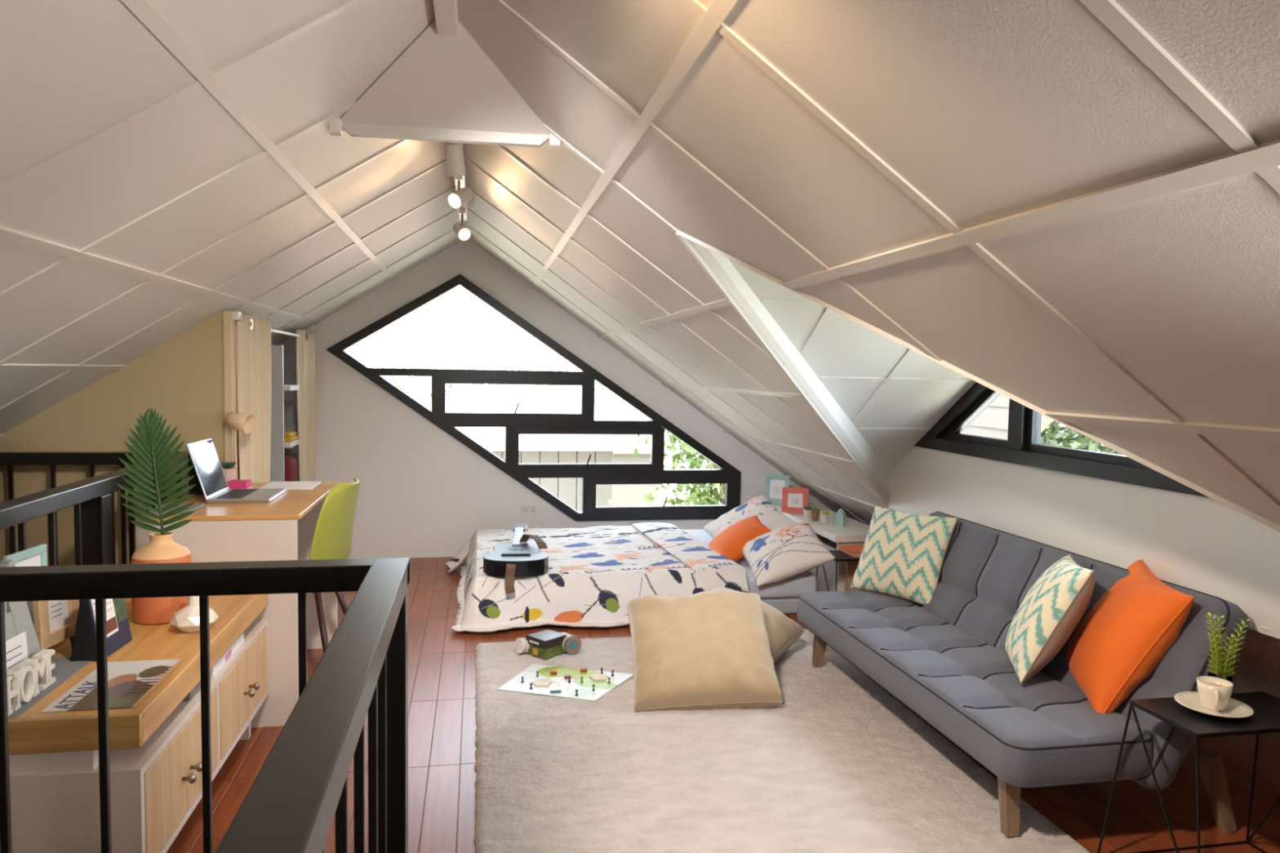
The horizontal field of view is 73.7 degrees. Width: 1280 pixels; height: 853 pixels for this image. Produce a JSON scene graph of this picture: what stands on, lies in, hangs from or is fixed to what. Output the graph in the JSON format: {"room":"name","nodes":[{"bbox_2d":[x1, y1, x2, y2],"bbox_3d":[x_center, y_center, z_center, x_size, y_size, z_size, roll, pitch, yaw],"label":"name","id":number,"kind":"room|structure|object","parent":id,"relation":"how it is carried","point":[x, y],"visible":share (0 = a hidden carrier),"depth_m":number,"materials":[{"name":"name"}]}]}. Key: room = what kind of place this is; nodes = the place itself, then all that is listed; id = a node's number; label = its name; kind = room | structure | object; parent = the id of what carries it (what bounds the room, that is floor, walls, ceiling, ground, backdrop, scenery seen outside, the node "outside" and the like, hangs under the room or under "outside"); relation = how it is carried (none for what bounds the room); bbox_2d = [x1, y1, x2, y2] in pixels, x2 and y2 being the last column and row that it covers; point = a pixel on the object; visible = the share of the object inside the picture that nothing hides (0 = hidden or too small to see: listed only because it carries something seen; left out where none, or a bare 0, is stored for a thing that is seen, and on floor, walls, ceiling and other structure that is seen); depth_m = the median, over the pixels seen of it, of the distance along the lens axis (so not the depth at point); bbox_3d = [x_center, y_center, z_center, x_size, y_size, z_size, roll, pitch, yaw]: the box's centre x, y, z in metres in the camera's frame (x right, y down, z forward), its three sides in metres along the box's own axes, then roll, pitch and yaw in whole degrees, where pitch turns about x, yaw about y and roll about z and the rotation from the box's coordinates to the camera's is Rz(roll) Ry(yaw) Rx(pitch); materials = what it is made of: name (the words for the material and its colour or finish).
{"room":"attic bedroom","nodes":[
{"label":"attic bedroom","id":0,"kind":"room"},
{"bbox_2d":[0,310,225,565],"bbox_3d":[-2.398,1.541,3.890,1.000,4.152,0.060,0,4,-11],"label":"wall","id":1,"kind":"structure","parent":0,"point":[181,379],"depth_m":3.77,"materials":[{"name":"beige paint"}]},
{"bbox_2d":[222,311,237,479],"bbox_3d":[-1.867,0.252,3.900,0.035,1.542,0.070,0,4,-11],"label":"trim","id":2,"kind":"structure","parent":1,"relation":"attached to","point":[228,324],"depth_m":3.84,"materials":[{"name":"beige wood"}]},
{"bbox_2d":[228,311,309,337],"bbox_3d":[-2.007,-0.547,4.751,0.050,0.067,1.845,0,4,-11],"label":"curtain rod","id":3,"kind":"object","parent":1,"relation":"attached to","point":[237,316],"visible":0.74,"depth_m":3.90,"materials":[{"name":"white metal"}]},
{"bbox_2d":[235,314,271,482],"bbox_3d":[-1.902,0.228,4.161,0.120,1.515,0.411,0,4,-11],"label":"curtain","id":4,"kind":"object","parent":3,"relation":"hanging from","point":[253,336],"visible":0.39,"depth_m":4.08,"materials":[{"name":"beige fabric"}]},
{"bbox_2d":[295,329,315,481],"bbox_3d":[-2.135,0.147,5.462,0.090,1.505,0.470,0,4,-11],"label":"curtain","id":5,"kind":"object","parent":3,"relation":"hanging from","point":[305,346],"visible":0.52,"depth_m":5.29,"materials":[{"name":"beige fabric"}]},
{"bbox_2d":[279,238,836,559],"bbox_3d":[-0.694,-0.183,6.048,5.300,2.277,0.140,0,4,-11],"label":"wall","id":6,"kind":"structure","parent":0,"point":[423,492],"depth_m":5.86,"materials":[{"name":"white paint"}]},
{"bbox_2d":[520,503,537,515],"bbox_3d":[-0.776,0.584,6.006,0.120,0.080,0.011,0,4,-11],"label":"wall socket","id":7,"kind":"object","parent":6,"relation":"attached to","point":[526,508],"visible":1,"depth_m":6.00,"materials":[{"name":"white plastic"}]},
{"bbox_2d":[524,506,528,512],"bbox_3d":[-0.800,0.584,5.998,0.034,0.040,0.004,0,4,-11],"label":"outlet","id":8,"kind":"object","parent":7,"relation":"attached to","point":[526,508],"depth_m":6.00,"materials":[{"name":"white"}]},
{"bbox_2d":[530,506,535,512],"bbox_3d":[-0.751,0.584,6.008,0.034,0.040,0.004,0,4,-11],"label":"outlet","id":9,"kind":"object","parent":7,"relation":"attached to","point":[532,508],"depth_m":6.01,"materials":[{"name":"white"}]},
{"bbox_2d":[325,274,741,521],"bbox_3d":[-0.674,-0.181,5.970,2.890,1.705,0.141,0,4,-11],"label":"window","id":10,"kind":"structure","parent":6,"relation":"in","point":[515,424],"depth_m":5.99,"materials":[{"name":"black metal"}]},
{"bbox_2d":[0,0,1279,698],"bbox_3d":[0.012,-0.029,2.347,5.346,2.433,7.800,0,4,-11],"label":"ceiling","id":11,"kind":"structure","parent":0,"point":[1070,207],"depth_m":1.75,"materials":[{"name":"white paint"}]},
{"bbox_2d":[328,18,559,149],"bbox_3d":[-0.530,-0.941,2.318,0.651,0.252,0.385,0,4,-11],"label":"ceiling beam","id":12,"kind":"structure","parent":11,"relation":"attached to","point":[441,88],"depth_m":2.38,"materials":[{"name":"white paint"}]},
{"bbox_2d":[432,0,458,36],"bbox_3d":[-0.295,-0.946,1.151,0.054,0.038,2.090,0,4,-11],"label":"trim","id":13,"kind":"structure","parent":11,"relation":"attached to","point":[446,11],"depth_m":2.06,"materials":[{"name":"beige paint"}]},
{"bbox_2d":[445,142,473,241],"bbox_3d":[-0.750,-1.007,3.570,0.107,0.256,2.090,0,4,-12],"label":"track light","id":14,"kind":"object","parent":11,"relation":"attached to","point":[458,199],"visible":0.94,"depth_m":3.50,"materials":[{"name":"white metal"}]},
{"bbox_2d":[677,230,1279,532],"bbox_3d":[1.025,-0.029,1.930,2.265,1.211,0.012,4,4,36],"label":"trim","id":15,"kind":"structure","parent":11,"relation":"attached to","point":[1166,473],"depth_m":2.02,"materials":[{"name":"white paint"}]},
{"bbox_2d":[166,548,1279,852],"bbox_3d":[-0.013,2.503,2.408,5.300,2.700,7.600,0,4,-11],"label":"floor","id":16,"kind":"structure","parent":0,"point":[442,726],"depth_m":2.74,"materials":[{"name":"brown wood"}]},
{"bbox_2d":[0,451,189,603],"bbox_3d":[-2.175,0.743,2.594,0.875,1.115,2.400,0,4,-11],"label":"stair railing","id":17,"kind":"object","parent":16,"relation":"on","point":[92,498],"visible":0.3,"depth_m":2.81,"materials":[{"name":"black metal"}]},
{"bbox_2d":[8,594,268,852],"bbox_3d":[-1.416,0.861,2.447,0.462,0.524,1.178,0,4,-11],"label":"sideboard cabinet","id":18,"kind":"object","parent":16,"relation":"on","point":[155,745],"visible":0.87,"depth_m":1.98,"materials":[{"name":"beige laminate"}]},
{"bbox_2d":[3,543,47,626],"bbox_3d":[-1.630,0.476,2.262,0.024,0.301,0.165,1,4,-5],"label":"photo frame","id":19,"kind":"object","parent":18,"relation":"on","point":[37,556],"visible":0.11,"depth_m":2.27,"materials":[{"name":"teal paint"}]},
{"bbox_2d":[13,553,40,616],"bbox_3d":[-1.624,0.428,2.259,0.005,0.161,0.121,1,4,-5],"label":"picture","id":20,"kind":"object","parent":19,"relation":"on","point":[24,559],"depth_m":2.27,"materials":[{"name":"white paper"}]},
{"bbox_2d":[8,656,91,719],"bbox_3d":[-1.484,0.635,2.081,0.120,0.002,0.450,0,4,-11],"label":"table runner","id":21,"kind":"object","parent":18,"relation":"on","point":[64,668],"visible":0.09,"depth_m":2.16,"materials":[{"name":"grey fabric"}]},
{"bbox_2d":[0,559,41,672],"bbox_3d":[-1.488,0.478,2.003,0.039,0.321,0.270,1,4,-7],"label":"frame","id":22,"kind":"object","parent":21,"relation":"on","point":[22,643],"visible":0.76,"depth_m":2.03,"materials":[{"name":"grey paint"}]},
{"bbox_2d":[5,631,28,672],"bbox_3d":[-1.474,0.545,2.009,0.009,0.095,0.104,1,4,-7],"label":"picture","id":23,"kind":"object","parent":22,"relation":"attached to","point":[16,642],"depth_m":2.02,"materials":[{"name":"grey paper"}]},
{"bbox_2d":[6,648,55,715],"bbox_3d":[-1.438,0.597,2.004,0.022,0.086,0.222,0,4,-11],"label":"word sign","id":24,"kind":"object","parent":21,"relation":"on","point":[25,682],"visible":0.97,"depth_m":2.01,"materials":[{"name":"white wood"}]},
{"bbox_2d":[32,600,79,660],"bbox_3d":[-1.598,0.509,2.308,0.072,0.224,0.165,1,4,-2],"label":"photo frame","id":25,"kind":"object","parent":18,"relation":"on","point":[55,621],"visible":0.48,"depth_m":2.29,"materials":[{"name":"brown wood"}]},
{"bbox_2d":[47,600,68,631],"bbox_3d":[-1.581,0.491,2.308,0.005,0.113,0.093,-2,4,-2],"label":"picture","id":26,"kind":"object","parent":25,"relation":"on","point":[57,610],"depth_m":2.31,"materials":[{"name":"white paper"}]},
{"bbox_2d":[70,598,132,661],"bbox_3d":[-1.482,0.513,2.349,0.077,0.213,0.182,0,4,-8],"label":"desk calendar","id":27,"kind":"object","parent":18,"relation":"on","point":[118,631],"visible":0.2,"depth_m":2.27,"materials":[{"name":"blue paper"}]},
{"bbox_2d":[112,598,128,623],"bbox_3d":[-1.472,0.479,2.405,0.024,0.138,0.062,0,4,-8],"label":"picture","id":28,"kind":"object","parent":27,"relation":"attached to","point":[119,610],"depth_m":2.40},
{"bbox_2d":[40,658,184,712],"bbox_3d":[-1.292,0.636,2.115,0.196,0.003,0.335,0,4,-11],"label":"magazine","id":29,"kind":"object","parent":18,"relation":"on","point":[129,682],"visible":0.88,"depth_m":2.09,"materials":[{"name":"paper"}]},
{"bbox_2d":[8,594,267,755],"bbox_3d":[-1.429,0.637,2.430,0.429,0.074,1.178,0,4,-11],"label":"tabletop","id":30,"kind":"object","parent":18,"relation":"on","point":[33,732],"depth_m":2.09,"materials":[{"name":"brown wood"}]},
{"bbox_2d":[130,531,191,624],"bbox_3d":[-1.496,0.466,2.664,0.170,0.266,0.170,3,4,34],"label":"vase","id":31,"kind":"object","parent":18,"relation":"on","point":[161,548],"visible":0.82,"depth_m":2.60,"materials":[{"name":"ceramic"}]},
{"bbox_2d":[115,408,195,535],"bbox_3d":[-1.504,0.196,2.660,0.232,0.507,0.038,0,4,-11],"label":"palm leaf","id":32,"kind":"object","parent":31,"relation":"in","point":[150,441],"visible":0.98,"depth_m":2.65,"materials":[{"name":"green plant"}]},
{"bbox_2d":[182,680,200,701],"bbox_3d":[-1.350,0.710,2.331,0.268,0.042,0.140,0,4,-11],"label":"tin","id":33,"kind":"object","parent":18,"relation":"on","point":[197,686],"visible":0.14,"depth_m":2.31,"materials":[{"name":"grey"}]},
{"bbox_2d":[169,595,218,632],"bbox_3d":[-1.335,0.534,2.556,0.122,0.150,0.122,0,4,-11],"label":"vase","id":34,"kind":"object","parent":18,"relation":"on","point":[186,620],"visible":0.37,"depth_m":2.52,"materials":[{"name":"beige ceramic"}]},
{"bbox_2d":[209,632,244,676],"bbox_3d":[-1.402,0.698,2.600,0.286,0.030,0.330,0,4,-11],"label":"stack","id":35,"kind":"object","parent":18,"relation":"on","point":[222,660],"visible":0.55,"depth_m":2.59,"materials":[{"name":"white paper"}]},
{"bbox_2d":[0,557,409,852],"bbox_3d":[-1.025,0.761,0.758,1.478,0.950,1.470,0,4,-11],"label":"stair railing","id":36,"kind":"object","parent":16,"relation":"on","point":[291,806],"visible":1,"depth_m":1.42,"materials":[{"name":"black metal"}]},
{"bbox_2d":[135,481,339,727],"bbox_3d":[-1.572,0.669,3.474,0.538,0.772,0.910,0,4,-11],"label":"desk","id":37,"kind":"object","parent":16,"relation":"on","point":[282,528],"visible":0.33,"depth_m":3.07,"materials":[{"name":"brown wood"}]},
{"bbox_2d":[148,502,204,513],"bbox_3d":[-1.683,0.298,3.107,0.140,0.012,0.160,0,4,-11],"label":"mouse pad","id":38,"kind":"object","parent":37,"relation":"on","point":[194,507],"visible":0.57,"depth_m":3.09,"materials":[{"name":"grey"}]},
{"bbox_2d":[188,453,204,494],"bbox_3d":[-1.795,0.193,3.486,0.080,0.170,0.040,0,4,-11],"label":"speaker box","id":39,"kind":"object","parent":37,"relation":"on","point":[197,489],"visible":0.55,"depth_m":3.47,"materials":[{"name":"black"}]},
{"bbox_2d":[220,461,236,481],"bbox_3d":[-1.810,0.208,3.750,0.073,0.106,0.072,0,4,-11],"label":"succulent pot","id":40,"kind":"object","parent":37,"relation":"on","point":[229,472],"visible":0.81,"depth_m":3.73,"materials":[{"name":"beige"}]},
{"bbox_2d":[186,438,286,502],"bbox_3d":[-1.611,0.171,3.428,0.299,0.226,0.300,0,4,-11],"label":"laptop","id":41,"kind":"object","parent":37,"relation":"on","point":[202,453],"visible":1,"depth_m":3.38,"materials":[{"name":"silver metal"}]},
{"bbox_2d":[224,413,255,479],"bbox_3d":[-1.782,0.098,3.794,0.144,0.320,0.103,2,4,14],"label":"desk lamp","id":42,"kind":"object","parent":37,"relation":"on","point":[244,423],"visible":0.68,"depth_m":3.75,"materials":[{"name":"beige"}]},
{"bbox_2d":[226,480,253,488],"bbox_3d":[-1.722,0.251,3.667,0.092,0.034,0.094,0,4,-11],"label":"box","id":43,"kind":"object","parent":37,"relation":"on","point":[233,484],"visible":0.75,"depth_m":3.63,"materials":[{"name":"pink paper"}]},
{"bbox_2d":[258,481,321,489],"bbox_3d":[-1.544,0.261,3.779,0.215,0.006,0.230,0,4,-11],"label":"notebook","id":44,"kind":"object","parent":37,"relation":"on","point":[288,485],"visible":0.84,"depth_m":3.76,"materials":[{"name":"white paper"}]},
{"bbox_2d":[270,345,299,482],"bbox_3d":[-2.509,0.233,4.981,0.938,1.420,0.270,0,4,-11],"label":"closet shelf","id":45,"kind":"object","parent":16,"relation":"on","point":[277,443],"visible":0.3,"depth_m":4.91,"materials":[{"name":"grey wood"}]},
{"bbox_2d":[284,456,297,481],"bbox_3d":[-2.220,0.268,5.058,0.334,0.169,0.210,0,4,-11],"label":"fabric bag","id":46,"kind":"object","parent":45,"relation":"on","point":[291,463],"visible":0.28,"depth_m":5.01,"materials":[{"name":"red"}]},
{"bbox_2d":[284,431,297,441],"bbox_3d":[-2.217,0.058,5.045,0.334,0.049,0.210,0,4,-11],"label":"folded towel","id":47,"kind":"object","parent":45,"relation":"on","point":[289,436],"visible":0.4,"depth_m":5.01,"materials":[{"name":"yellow fabric"}]},
{"bbox_2d":[309,477,359,653],"bbox_3d":[-1.374,0.637,3.494,0.431,0.848,0.442,1,4,1],"label":"desk chair","id":48,"kind":"object","parent":16,"relation":"on","point":[333,531],"visible":0.45,"depth_m":3.38,"materials":[{"name":"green plastic"}]},
{"bbox_2d":[682,528,817,613],"bbox_3d":[-0.046,0.864,5.160,1.810,0.222,1.400,0,4,-11],"label":"mattress","id":49,"kind":"object","parent":16,"relation":"on","point":[784,595],"visible":0.09,"depth_m":4.62,"materials":[{"name":"grey fabric"}]},
{"bbox_2d":[444,522,749,632],"bbox_3d":[-0.356,0.828,5.061,1.531,0.281,1.669,0,4,-14],"label":"duvet","id":50,"kind":"object","parent":49,"relation":"on","point":[593,575],"visible":0.89,"depth_m":4.46,"materials":[{"name":"fabric"}]},
{"bbox_2d":[482,523,548,594],"bbox_3d":[-0.693,0.683,4.695,0.342,0.209,1.044,0,4,-11],"label":"guitar","id":51,"kind":"object","parent":50,"relation":"on","point":[517,558],"visible":1,"depth_m":4.33,"materials":[{"name":"black paint"}]},
{"bbox_2d":[707,515,771,562],"bbox_3d":[0.577,0.663,4.969,0.304,0.248,0.356,0,4,-10],"label":"cushion","id":52,"kind":"object","parent":49,"relation":"on","point":[731,542],"visible":0.68,"depth_m":4.87,"materials":[{"name":"orange fabric"}]},
{"bbox_2d":[703,494,795,537],"bbox_3d":[0.674,0.623,5.311,0.405,0.336,0.501,0,4,-17],"label":"pillow","id":53,"kind":"object","parent":49,"relation":"on","point":[771,517],"visible":0.48,"depth_m":5.30,"materials":[{"name":"fabric"}]},
{"bbox_2d":[742,520,835,586],"bbox_3d":[0.795,0.693,4.706,0.409,0.287,0.468,0,4,-8],"label":"pillow","id":54,"kind":"object","parent":49,"relation":"on","point":[781,553],"visible":0.98,"depth_m":4.58,"materials":[{"name":"fabric"}]},
{"bbox_2d":[473,629,1090,852],"bbox_3d":[0.300,1.112,2.819,1.668,0.033,2.783,0,4,-11],"label":"rug","id":55,"kind":"object","parent":16,"relation":"on","point":[841,765],"visible":0.71,"depth_m":2.73,"materials":[{"name":"beige carpet"}]},
{"bbox_2d":[515,637,528,653],"bbox_3d":[-0.522,0.989,3.863,0.068,0.074,0.069,-2,5,-39],"label":"tin","id":56,"kind":"object","parent":55,"relation":"on","point":[522,646],"visible":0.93,"depth_m":3.84,"materials":[{"name":"white metal"}]},
{"bbox_2d":[526,629,566,659],"bbox_3d":[-0.424,0.984,3.861,0.128,0.084,0.136,4,5,41],"label":"game box","id":57,"kind":"object","parent":55,"relation":"on","point":[545,644],"visible":0.97,"depth_m":3.82,"materials":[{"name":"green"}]},
{"bbox_2d":[533,648,537,655],"bbox_3d":[-0.469,1.007,3.815,0.030,0.026,0.002,4,5,41],"label":"print","id":58,"kind":"object","parent":57,"relation":"attached to","point":[535,650],"depth_m":3.81,"materials":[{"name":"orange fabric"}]},
{"bbox_2d":[497,663,633,701],"bbox_3d":[-0.297,1.050,3.510,0.479,0.003,0.321,2,4,14],"label":"game board","id":59,"kind":"object","parent":55,"relation":"on","point":[584,691],"visible":0.99,"depth_m":3.49,"materials":[{"name":"paper"}]},
{"bbox_2d":[532,678,551,687],"bbox_3d":[-0.400,1.045,3.482,0.080,0.006,0.076,0,4,-11],"label":"bowl","id":60,"kind":"object","parent":59,"relation":"on","point":[540,682],"depth_m":3.47,"materials":[{"name":"beige"}]},
{"bbox_2d":[550,689,561,693],"bbox_3d":[-0.335,1.051,3.387,0.044,0.008,0.012,0,4,-11],"label":"marker","id":61,"kind":"object","parent":59,"relation":"on","point":[552,691],"visible":1,"depth_m":3.38,"materials":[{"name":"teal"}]},
{"bbox_2d":[589,672,608,680],"bbox_3d":[-0.171,1.044,3.559,0.080,0.006,0.076,0,4,-11],"label":"bowl","id":62,"kind":"object","parent":59,"relation":"on","point":[597,677],"depth_m":3.55,"materials":[{"name":"beige"}]},
{"bbox_2d":[560,631,581,654],"bbox_3d":[-0.328,0.984,3.884,0.083,0.086,0.104,-2,4,-36],"label":"tin","id":63,"kind":"object","parent":55,"relation":"on","point":[571,644],"visible":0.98,"depth_m":3.84,"materials":[{"name":"teal"}]},
{"bbox_2d":[626,590,782,711],"bbox_3d":[0.243,0.898,3.421,0.564,0.431,0.489,1,4,-5],"label":"floor cushion","id":64,"kind":"object","parent":55,"relation":"on","point":[706,651],"visible":0.97,"depth_m":3.26,"materials":[{"name":"beige fabric"}]},
{"bbox_2d":[708,586,804,663],"bbox_3d":[0.425,0.916,3.835,0.468,0.305,0.517,3,4,31],"label":"floor cushion","id":65,"kind":"object","parent":55,"relation":"on","point":[782,631],"visible":0.29,"depth_m":3.78,"materials":[{"name":"beige fabric"}]},
{"bbox_2d":[751,497,869,591],"bbox_3d":[1.126,0.767,5.595,0.345,0.400,1.510,0,4,-11],"label":"shelf","id":66,"kind":"object","parent":16,"relation":"on","point":[855,532],"visible":0.32,"depth_m":5.00,"materials":[{"name":"white wood"}]},
{"bbox_2d":[764,474,790,503],"bbox_3d":[0.959,0.438,5.966,0.170,0.200,0.038,3,4,24],"label":"photo frame","id":67,"kind":"object","parent":66,"relation":"on","point":[774,484],"visible":0.72,"depth_m":5.97,"materials":[{"name":"teal paint"}]},
{"bbox_2d":[768,479,784,499],"bbox_3d":[0.960,0.438,5.970,0.106,0.136,0.005,3,-2,24],"label":"picture","id":68,"kind":"object","parent":67,"relation":"on","point":[775,486],"depth_m":5.97,"materials":[{"name":"white paper"}]},
{"bbox_2d":[781,487,808,513],"bbox_3d":[1.013,0.481,5.571,0.170,0.166,0.037,2,4,11],"label":"photo frame","id":69,"kind":"object","parent":66,"relation":"on","point":[793,499],"visible":0.88,"depth_m":5.57,"materials":[{"name":"red paint"}]},
{"bbox_2d":[787,493,803,507],"bbox_3d":[1.014,0.482,5.575,0.098,0.093,0.005,2,-3,11],"label":"picture","id":70,"kind":"object","parent":69,"relation":"on","point":[794,500],"depth_m":5.57,"materials":[{"name":"white paper"}]},
{"bbox_2d":[803,505,812,518],"bbox_3d":[1.058,0.538,5.388,0.056,0.080,0.058,0,4,-11],"label":"plant","id":71,"kind":"object","parent":66,"relation":"on","point":[806,511],"visible":1,"depth_m":5.37,"materials":[{"name":"white ceramic"}]},
{"bbox_2d":[810,507,819,520],"bbox_3d":[1.089,0.544,5.302,0.056,0.080,0.058,0,4,-11],"label":"plant","id":72,"kind":"object","parent":66,"relation":"on","point":[815,513],"visible":1,"depth_m":5.29,"materials":[{"name":"brown plant"}]},
{"bbox_2d":[819,510,829,523],"bbox_3d":[1.126,0.550,5.213,0.056,0.080,0.058,0,4,-11],"label":"plant","id":73,"kind":"object","parent":66,"relation":"on","point":[824,514],"visible":1,"depth_m":5.20,"materials":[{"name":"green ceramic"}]},
{"bbox_2d":[835,508,846,526],"bbox_3d":[1.207,0.545,5.129,0.024,0.104,0.060,-2,4,-35],"label":"house ornament","id":74,"kind":"object","parent":66,"relation":"on","point":[841,516],"visible":1,"depth_m":5.12,"materials":[{"name":"teal ceramic"}]},
{"bbox_2d":[816,550,860,591],"bbox_3d":[1.130,0.862,4.656,0.299,0.330,0.282,0,4,-11],"label":"side table","id":75,"kind":"object","parent":16,"relation":"on","point":[839,556],"visible":0.15,"depth_m":4.58,"materials":[{"name":"black metal"}]},
{"bbox_2d":[836,544,864,557],"bbox_3d":[1.198,0.683,4.688,0.155,0.024,0.215,0,4,-11],"label":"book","id":76,"kind":"object","parent":75,"relation":"on","point":[853,550],"visible":0.7,"depth_m":4.68,"materials":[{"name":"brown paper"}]},
{"bbox_2d":[844,560,862,591],"bbox_3d":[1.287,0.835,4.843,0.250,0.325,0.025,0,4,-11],"label":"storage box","id":77,"kind":"object","parent":16,"relation":"on","point":[851,566],"visible":0.06,"depth_m":4.81,"materials":[{"name":"brown wood"}]},
{"bbox_2d":[796,511,1248,836],"bbox_3d":[1.215,0.781,3.094,0.782,0.703,1.603,0,4,-11],"label":"sofa","id":78,"kind":"object","parent":16,"relation":"on","point":[946,659],"visible":0.76,"depth_m":2.65,"materials":[{"name":"grey fabric"}]},
{"bbox_2d":[849,505,958,605],"bbox_3d":[1.151,0.559,3.745,0.217,0.365,0.415,-2,5,-40],"label":"chevron cushion","id":79,"kind":"object","parent":78,"relation":"on","point":[903,555],"visible":1,"depth_m":3.68,"materials":[{"name":"fabric"}]},
{"bbox_2d":[1004,554,1094,684],"bbox_3d":[1.331,0.618,2.794,0.233,0.397,0.432,2,4,18],"label":"chevron cushion","id":80,"kind":"object","parent":78,"relation":"on","point":[1054,606],"visible":1,"depth_m":2.64,"materials":[{"name":"fabric"}]},
{"bbox_2d":[1066,559,1194,713],"bbox_3d":[1.477,0.641,2.620,0.262,0.397,0.457,2,4,13],"label":"cushion","id":81,"kind":"object","parent":78,"relation":"on","point":[1120,642],"visible":0.96,"depth_m":2.47,"materials":[{"name":"orange fabric"}]},
{"bbox_2d":[1097,691,1279,852],"bbox_3d":[1.518,0.963,2.212,0.497,0.450,0.302,0,4,-11],"label":"side table","id":82,"kind":"object","parent":16,"relation":"on","point":[1265,718],"visible":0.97,"depth_m":2.20,"materials":[{"name":"black metal"}]},
{"bbox_2d":[1173,691,1253,717],"bbox_3d":[1.485,0.727,2.213,0.172,0.019,0.172,0,4,-11],"label":"saucer","id":83,"kind":"object","parent":82,"relation":"on","point":[1190,700],"visible":0.82,"depth_m":2.21,"materials":[{"name":"beige ceramic"}]},
{"bbox_2d":[1196,675,1233,711],"bbox_3d":[1.489,0.696,2.209,0.081,0.070,0.090,0,4,-11],"label":"coffee cup","id":84,"kind":"object","parent":83,"relation":"on","point":[1215,693],"visible":1,"depth_m":2.19,"materials":[{"name":"beige ceramic"}]},
{"bbox_2d":[1205,612,1249,697],"bbox_3d":[1.560,0.615,2.275,0.119,0.238,0.062,2,4,16],"label":"plant","id":85,"kind":"object","parent":84,"relation":"in","point":[1218,669],"visible":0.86,"depth_m":2.27,"materials":[{"name":"green plant"}]},
{"bbox_2d":[728,258,976,471],"bbox_3d":[0.901,-0.183,2.740,1.606,1.061,3.324,0,4,-11],"label":"ceiling","id":86,"kind":"structure","parent":0,"point":[893,394],"depth_m":3.60,"materials":[{"name":"white paint"}]},
{"bbox_2d":[888,446,1279,639],"bbox_3d":[1.690,0.365,2.927,0.120,0.350,3.292,0,4,-11],"label":"wall","id":87,"kind":"structure","parent":0,"point":[1201,544],"depth_m":2.93,"materials":[{"name":"white paint"}]},
{"bbox_2d":[675,232,889,505],"bbox_3d":[0.716,-0.137,3.552,0.012,1.211,2.265,3,4,33],"label":"trim","id":88,"kind":"structure","parent":87,"relation":"attached to","point":[846,425],"depth_m":3.42,"materials":[{"name":"white paint"}]},
{"bbox_2d":[914,382,1209,497],"bbox_3d":[1.676,-0.247,2.883,0.090,0.871,2.768,0,4,-11],"label":"window","id":89,"kind":"structure","parent":87,"relation":"in","point":[1023,446],"depth_m":3.42,"materials":[{"name":"black metal"}]},
{"label":"outside","id":90,"kind":"structure","parent":0,"visible":0},
{"bbox_2d":[960,394,1053,439],"bbox_3d":[2.284,0.127,6.043,1.050,2.860,4.221,0,4,-11],"label":"wall","id":91,"kind":"structure","parent":90,"point":[993,422],"depth_m":6.02,"materials":[{"name":"grey"}]},
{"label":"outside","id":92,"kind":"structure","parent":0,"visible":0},
{"bbox_2d":[621,412,1102,505],"bbox_3d":[0.741,1.239,49.495,100.000,0.100,83.400,0,4,-11],"label":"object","id":93,"kind":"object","parent":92,"point":[628,415],"depth_m":40.76,"materials":[{"name":"green plant"}]},
{"bbox_2d":[351,288,527,401],"bbox_3d":[-6.097,-0.872,24.582,6.282,7.046,6.166,0,4,-11],"label":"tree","id":94,"kind":"object","parent":93,"relation":"on","point":[464,355],"visible":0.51,"depth_m":24.78,"materials":[{"name":"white plant"}]},
{"bbox_2d":[418,401,635,511],"bbox_3d":[-2.276,1.571,12.168,3.900,3.850,3.100,0,4,-11],"label":"house","id":95,"kind":"structure","parent":93,"relation":"on","point":[533,448],"depth_m":11.12,"materials":[{"name":"grey"}]},
{"bbox_2d":[423,343,638,420],"bbox_3d":[-2.496,0.377,21.033,5.473,5.129,5.259,0,4,-11],"label":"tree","id":96,"kind":"object","parent":93,"relation":"on","point":[531,393],"visible":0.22,"depth_m":20.61,"materials":[{"name":"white plant"}]},
{"bbox_2d":[612,436,675,506],"bbox_3d":[-0.197,1.708,18.081,1.600,2.900,1.300,0,4,-11],"label":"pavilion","id":97,"kind":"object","parent":93,"relation":"on","point":[623,495],"visible":0.18,"depth_m":17.59,"materials":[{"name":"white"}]},
{"bbox_2d":[608,413,724,505],"bbox_3d":[1.516,1.289,9.918,3.630,4.850,3.516,0,4,-11],"label":"tree","id":98,"kind":"object","parent":93,"relation":"on","point":[690,453],"visible":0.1,"depth_m":9.79,"materials":[{"name":"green plant"}]},
{"bbox_2d":[660,450,722,504],"bbox_3d":[1.915,0.786,13.108,4.479,5.463,3.838,-2,4,-36],"label":"tree","id":99,"kind":"object","parent":93,"relation":"on","point":[661,486],"visible":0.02,"depth_m":12.35,"materials":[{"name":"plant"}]},
{"bbox_2d":[1040,420,1122,454],"bbox_3d":[6.084,1.095,11.207,5.140,5.229,4.361,-3,5,-45],"label":"tree","id":100,"kind":"object","parent":93,"relation":"on","point":[1070,438],"visible":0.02,"depth_m":10.60,"materials":[{"name":"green plant"}]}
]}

